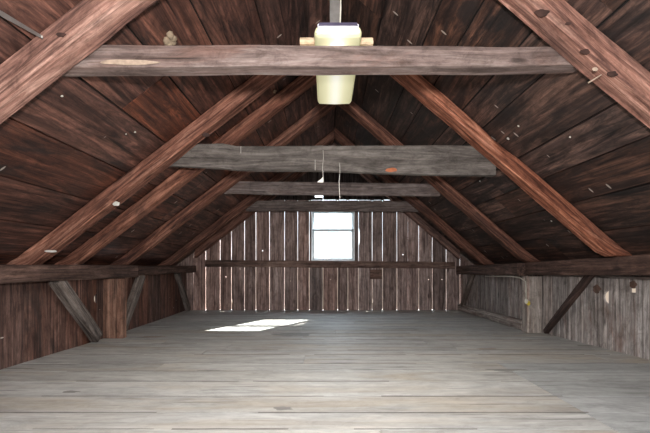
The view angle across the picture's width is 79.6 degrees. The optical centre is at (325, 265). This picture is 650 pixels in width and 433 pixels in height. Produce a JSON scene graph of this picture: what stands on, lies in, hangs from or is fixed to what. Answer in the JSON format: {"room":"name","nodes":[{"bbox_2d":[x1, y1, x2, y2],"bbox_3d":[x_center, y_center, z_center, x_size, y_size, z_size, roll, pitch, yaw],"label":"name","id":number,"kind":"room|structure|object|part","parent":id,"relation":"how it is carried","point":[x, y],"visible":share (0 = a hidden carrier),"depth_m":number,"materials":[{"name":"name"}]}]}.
{"room":"barn loft","nodes":[
{"label":"barn loft","id":0,"kind":"room"},
{"bbox_2d":[0,272,186,369],"bbox_3d":[-2.951,0.433,3.050,0.622,0.854,9.300,0,0,0],"label":"wall","id":1,"kind":"structure","parent":0,"point":[34,322],"depth_m":3.84,"materials":[{"name":"brown wood"}]},
{"bbox_2d":[0,265,137,283],"bbox_3d":[-2.565,0.068,1.825,0.135,0.167,6.750,0,0,0],"label":"wall plate","id":2,"kind":"object","parent":1,"relation":"on","point":[8,273],"visible":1,"depth_m":3.70,"materials":[{"name":"brown wood"}]},
{"bbox_2d":[49,280,101,341],"bbox_3d":[-2.575,0.465,4.050,0.094,0.762,0.751,0,0,0],"label":"brace","id":3,"kind":"object","parent":1,"relation":"attached to","point":[63,290],"visible":0.94,"depth_m":3.99,"materials":[{"name":"grey wood"}]},
{"bbox_2d":[126,275,145,330],"bbox_3d":[-2.568,0.465,5.176,0.093,0.733,0.576,0,0,0],"label":"brace","id":4,"kind":"object","parent":1,"relation":"attached to","point":[132,300],"visible":0.77,"depth_m":5.17,"materials":[{"name":"grey wood"}]},
{"bbox_2d":[138,265,195,274],"bbox_3d":[-2.565,0.059,6.355,0.134,0.137,2.290,0,0,0],"label":"wall plate","id":5,"kind":"object","parent":1,"relation":"on","point":[159,269],"visible":0.96,"depth_m":6.04,"materials":[{"name":"brown wood"}]},
{"bbox_2d":[0,0,649,265],"bbox_3d":[-0.010,-1.140,3.050,6.519,2.742,9.500,0,0,0],"label":"ceiling","id":6,"kind":"structure","parent":0,"point":[78,136],"depth_m":3.10,"materials":[{"name":"dark red brown wood"}]},
{"bbox_2d":[0,0,157,123],"bbox_3d":[-1.397,-1.183,2.005,3.067,2.374,0.160,0,0,0],"label":"rafter","id":7,"kind":"object","parent":6,"relation":"attached to","point":[89,24],"visible":0.99,"depth_m":1.94,"materials":[{"name":"red wood"}]},
{"bbox_2d":[0,10,42,38],"bbox_3d":[-1.420,-1.122,1.816,0.012,0.026,0.219,0,0,14],"label":"strap","id":8,"kind":"object","parent":7,"relation":"attached to","point":[2,14],"visible":1,"depth_m":1.81,"materials":[{"name":"metal"}]},
{"bbox_2d":[6,75,285,264],"bbox_3d":[-1.617,-1.010,3.624,2.627,2.028,0.161,0,0,0],"label":"rafter","id":9,"kind":"object","parent":6,"relation":"attached to","point":[128,184],"visible":0.9,"depth_m":3.55,"materials":[{"name":"red wood"}]},
{"bbox_2d":[163,31,176,44],"bbox_3d":[-1.018,-1.463,2.529,0.093,0.085,0.120,0,0,0],"label":"nest","id":10,"kind":"object","parent":6,"relation":"attached to","point":[172,41],"visible":0.89,"depth_m":2.50,"materials":[{"name":"beige"}]},
{"bbox_2d":[54,75,316,264],"bbox_3d":[-1.397,-1.181,4.235,3.067,2.370,0.138,0,0,0],"label":"rafter","id":11,"kind":"object","parent":6,"relation":"attached to","point":[258,117],"visible":0.7,"depth_m":4.17,"materials":[{"name":"red wood"}]},
{"bbox_2d":[110,104,335,264],"bbox_3d":[-1.397,-1.182,5.325,3.067,2.373,0.158,0,0,0],"label":"rafter","id":12,"kind":"object","parent":6,"relation":"attached to","point":[164,231],"visible":0.78,"depth_m":5.25,"materials":[{"name":"red wood"}]},
{"bbox_2d":[224,181,439,196],"bbox_3d":[0.069,-1.067,5.393,2.970,0.227,0.074,0,0,2],"label":"tie beam","id":13,"kind":"structure","parent":12,"relation":"attached to","point":[242,187],"depth_m":5.36,"materials":[{"name":"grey wood"}]},
{"bbox_2d":[159,130,333,265],"bbox_3d":[-1.397,-1.183,6.820,3.067,2.376,0.148,0,0,0],"label":"rafter","id":14,"kind":"object","parent":6,"relation":"attached to","point":[328,139],"visible":0.7,"depth_m":6.75,"materials":[{"name":"red wood"}]},
{"bbox_2d":[246,201,417,211],"bbox_3d":[0.091,-1.053,6.870,3.018,0.212,0.074,0,0,2],"label":"tie beam","id":15,"kind":"structure","parent":14,"relation":"attached to","point":[258,206],"depth_m":6.83,"materials":[{"name":"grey wood"}]},
{"bbox_2d":[195,142,332,257],"bbox_3d":[-1.181,-1.262,7.490,2.637,2.214,0.146,0,0,0],"label":"rafter","id":16,"kind":"object","parent":6,"relation":"attached to","point":[295,176],"visible":0.48,"depth_m":7.42,"materials":[{"name":"red wood"}]},
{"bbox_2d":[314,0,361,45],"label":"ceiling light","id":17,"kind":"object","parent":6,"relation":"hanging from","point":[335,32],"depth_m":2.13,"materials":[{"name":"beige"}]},
{"bbox_2d":[300,38,372,45],"bbox_3d":[0.063,-1.346,2.370,0.440,0.040,0.080,0,0,0],"label":"cleat","id":18,"kind":"object","parent":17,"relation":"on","point":[303,41],"visible":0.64,"depth_m":2.33,"materials":[{"name":"brown wood"}]},
{"bbox_2d":[333,142,459,258],"bbox_3d":[1.347,-1.248,7.490,2.407,2.236,0.146,0,0,0],"label":"rafter","id":19,"kind":"object","parent":6,"relation":"attached to","point":[414,216],"visible":0.51,"depth_m":7.42,"materials":[{"name":"red wood"}]},
{"bbox_2d":[334,127,493,264],"bbox_3d":[1.536,-1.192,6.690,2.787,2.353,0.147,0,0,0],"label":"rafter","id":20,"kind":"object","parent":6,"relation":"attached to","point":[339,137],"visible":0.63,"depth_m":6.62,"materials":[{"name":"red wood"}]},
{"bbox_2d":[337,101,540,261],"bbox_3d":[1.536,-1.206,5.225,2.787,2.320,0.158,0,0,0],"label":"rafter","id":21,"kind":"object","parent":6,"relation":"attached to","point":[377,130],"visible":0.71,"depth_m":5.15,"materials":[{"name":"red wood"}]},
{"bbox_2d":[390,75,631,256],"bbox_3d":[1.746,-1.047,3.626,2.367,1.919,0.158,0,0,0],"label":"rafter","id":22,"kind":"object","parent":6,"relation":"attached to","point":[418,86],"visible":0.85,"depth_m":3.55,"materials":[{"name":"red wood"}]},
{"bbox_2d":[169,143,495,176],"bbox_3d":[0.033,-1.019,3.748,3.172,0.304,0.078,0,0,0],"label":"tie beam","id":23,"kind":"structure","parent":22,"relation":"attached to","point":[417,160],"depth_m":3.71,"materials":[{"name":"grey wood"}]},
{"bbox_2d":[318,152,323,182],"bbox_3d":[-0.053,-0.945,3.698,0.063,0.312,0.010,0,0,0],"label":"hanging wire","id":24,"kind":"object","parent":23,"relation":"hanging from","point":[321,180],"visible":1,"depth_m":3.70,"materials":[{"name":"white paper"}]},
{"bbox_2d":[498,0,649,127],"bbox_3d":[1.536,-1.246,2.124,2.787,2.246,0.160,0,0,0],"label":"rafter","id":25,"kind":"object","parent":6,"relation":"attached to","point":[591,52],"visible":1,"depth_m":2.06,"materials":[{"name":"red wood"}]},
{"bbox_2d":[61,45,576,76],"bbox_3d":[-0.021,-1.155,2.197,2.981,0.186,0.130,0,0,-3],"label":"tie beam","id":26,"kind":"structure","parent":25,"relation":"attached to","point":[106,60],"depth_m":2.16,"materials":[{"name":"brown wood"}]},
{"bbox_2d":[0,309,649,432],"bbox_3d":[0.050,0.904,3.050,6.700,0.093,9.500,0,0,0],"label":"floor","id":27,"kind":"structure","parent":0,"point":[192,371],"depth_m":2.96,"materials":[{"name":"grey weathered wood planks"}]},
{"bbox_2d":[103,279,126,338],"bbox_3d":[-2.533,0.505,4.671,0.248,0.707,0.105,0,0,0],"label":"post","id":28,"kind":"object","parent":27,"relation":"on","point":[114,290],"visible":0.96,"depth_m":4.62,"materials":[{"name":"brown wood"}]},
{"bbox_2d":[174,273,190,310],"bbox_3d":[-2.577,0.460,7.009,0.089,0.764,0.658,0,0,0],"label":"brace","id":29,"kind":"object","parent":27,"relation":"on","point":[183,293],"visible":0.96,"depth_m":6.99,"materials":[{"name":"grey wood"}]},
{"bbox_2d":[522,276,541,332],"bbox_3d":[2.681,0.497,5.080,0.189,0.724,0.165,0,0,0],"label":"post","id":30,"kind":"object","parent":27,"relation":"on","point":[531,314],"visible":0.98,"depth_m":5.00,"materials":[{"name":"grey wood"}]},
{"bbox_2d":[456,263,525,275],"bbox_3d":[2.560,0.061,6.300,0.124,0.201,2.400,0,0,0],"label":"wall plate","id":31,"kind":"object","parent":30,"relation":"on","point":[511,269],"visible":1,"depth_m":5.79,"materials":[{"name":"brown wood"}]},
{"bbox_2d":[485,276,529,305],"bbox_3d":[2.502,0.319,5.521,0.089,0.371,1.157,0,0,-5],"label":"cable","id":32,"kind":"object","parent":31,"relation":"hanging from","point":[526,301],"visible":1,"depth_m":4.98,"materials":[{"name":"grey plastic"}]},
{"bbox_2d":[543,275,594,333],"bbox_3d":[2.720,0.434,4.399,0.072,0.794,0.879,0,0,0],"label":"brace","id":33,"kind":"object","parent":27,"relation":"on","point":[583,283],"visible":0.91,"depth_m":4.33,"materials":[{"name":"brown wood"}]},
{"bbox_2d":[177,172,472,309],"bbox_3d":[0.019,-0.753,7.730,6.506,3.227,0.260,0,0,0],"label":"wall","id":34,"kind":"structure","parent":0,"point":[208,288],"depth_m":7.60,"materials":[{"name":"brown wood"}]},
{"bbox_2d":[205,260,454,268],"bbox_3d":[0.077,-0.034,7.545,4.800,0.171,0.104,0,0,0],"label":"girt","id":35,"kind":"object","parent":34,"relation":"attached to","point":[208,263],"visible":1,"depth_m":7.50,"materials":[{"name":"brown wood"}]},
{"bbox_2d":[312,212,353,260],"bbox_3d":[0.136,-0.592,7.628,0.832,0.996,0.105,0,0,0],"label":"window","id":36,"kind":"structure","parent":34,"relation":"in","point":[313,229],"depth_m":7.60,"materials":[{"name":"white paint"}]},
{"bbox_3d":[0.136,-0.870,7.660,0.788,0.393,0.020,0,0,0],"label":"sash","id":37,"kind":"part","parent":36,"relation":"part of","materials":[{"name":"white paint"}]},
{"bbox_3d":[0.136,-0.419,7.610,0.788,0.598,0.020,0,0,0],"label":"sash","id":38,"kind":"part","parent":36,"relation":"part of","materials":[{"name":"white paint"}]},
{"bbox_2d":[370,270,381,278],"bbox_3d":[0.974,0.161,7.584,0.234,0.185,0.028,0,0,0],"label":"wooden block","id":39,"kind":"object","parent":34,"relation":"attached to","point":[374,274],"visible":1,"depth_m":7.57,"materials":[{"name":"brown wood"}]},
{"bbox_2d":[463,275,649,359],"bbox_3d":[3.091,0.433,3.043,0.525,0.854,9.337,0,0,-2],"label":"wall","id":40,"kind":"structure","parent":0,"point":[622,324],"depth_m":4.23,"materials":[{"name":"wood"}]},
{"bbox_2d":[458,304,521,329],"bbox_3d":[2.627,0.795,6.390,0.104,0.130,2.343,0,0,-1],"label":"sill timber","id":41,"kind":"structure","parent":40,"relation":"attached to","point":[510,321],"depth_m":6.02,"materials":[{"name":"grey wood"}]},
{"bbox_2d":[461,275,474,306],"bbox_3d":[2.570,0.440,7.074,0.073,0.656,0.559,0,0,0],"label":"brace","id":42,"kind":"object","parent":41,"relation":"on","point":[471,277],"visible":0.93,"depth_m":7.04,"materials":[{"name":"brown wood"}]},
{"bbox_2d":[525,254,649,274],"bbox_3d":[2.680,-0.034,1.770,0.165,0.310,6.640,0,0,0],"label":"wall plate","id":43,"kind":"object","parent":40,"relation":"on","point":[634,264],"visible":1,"depth_m":3.78,"materials":[{"name":"brown wood"}]}
]}

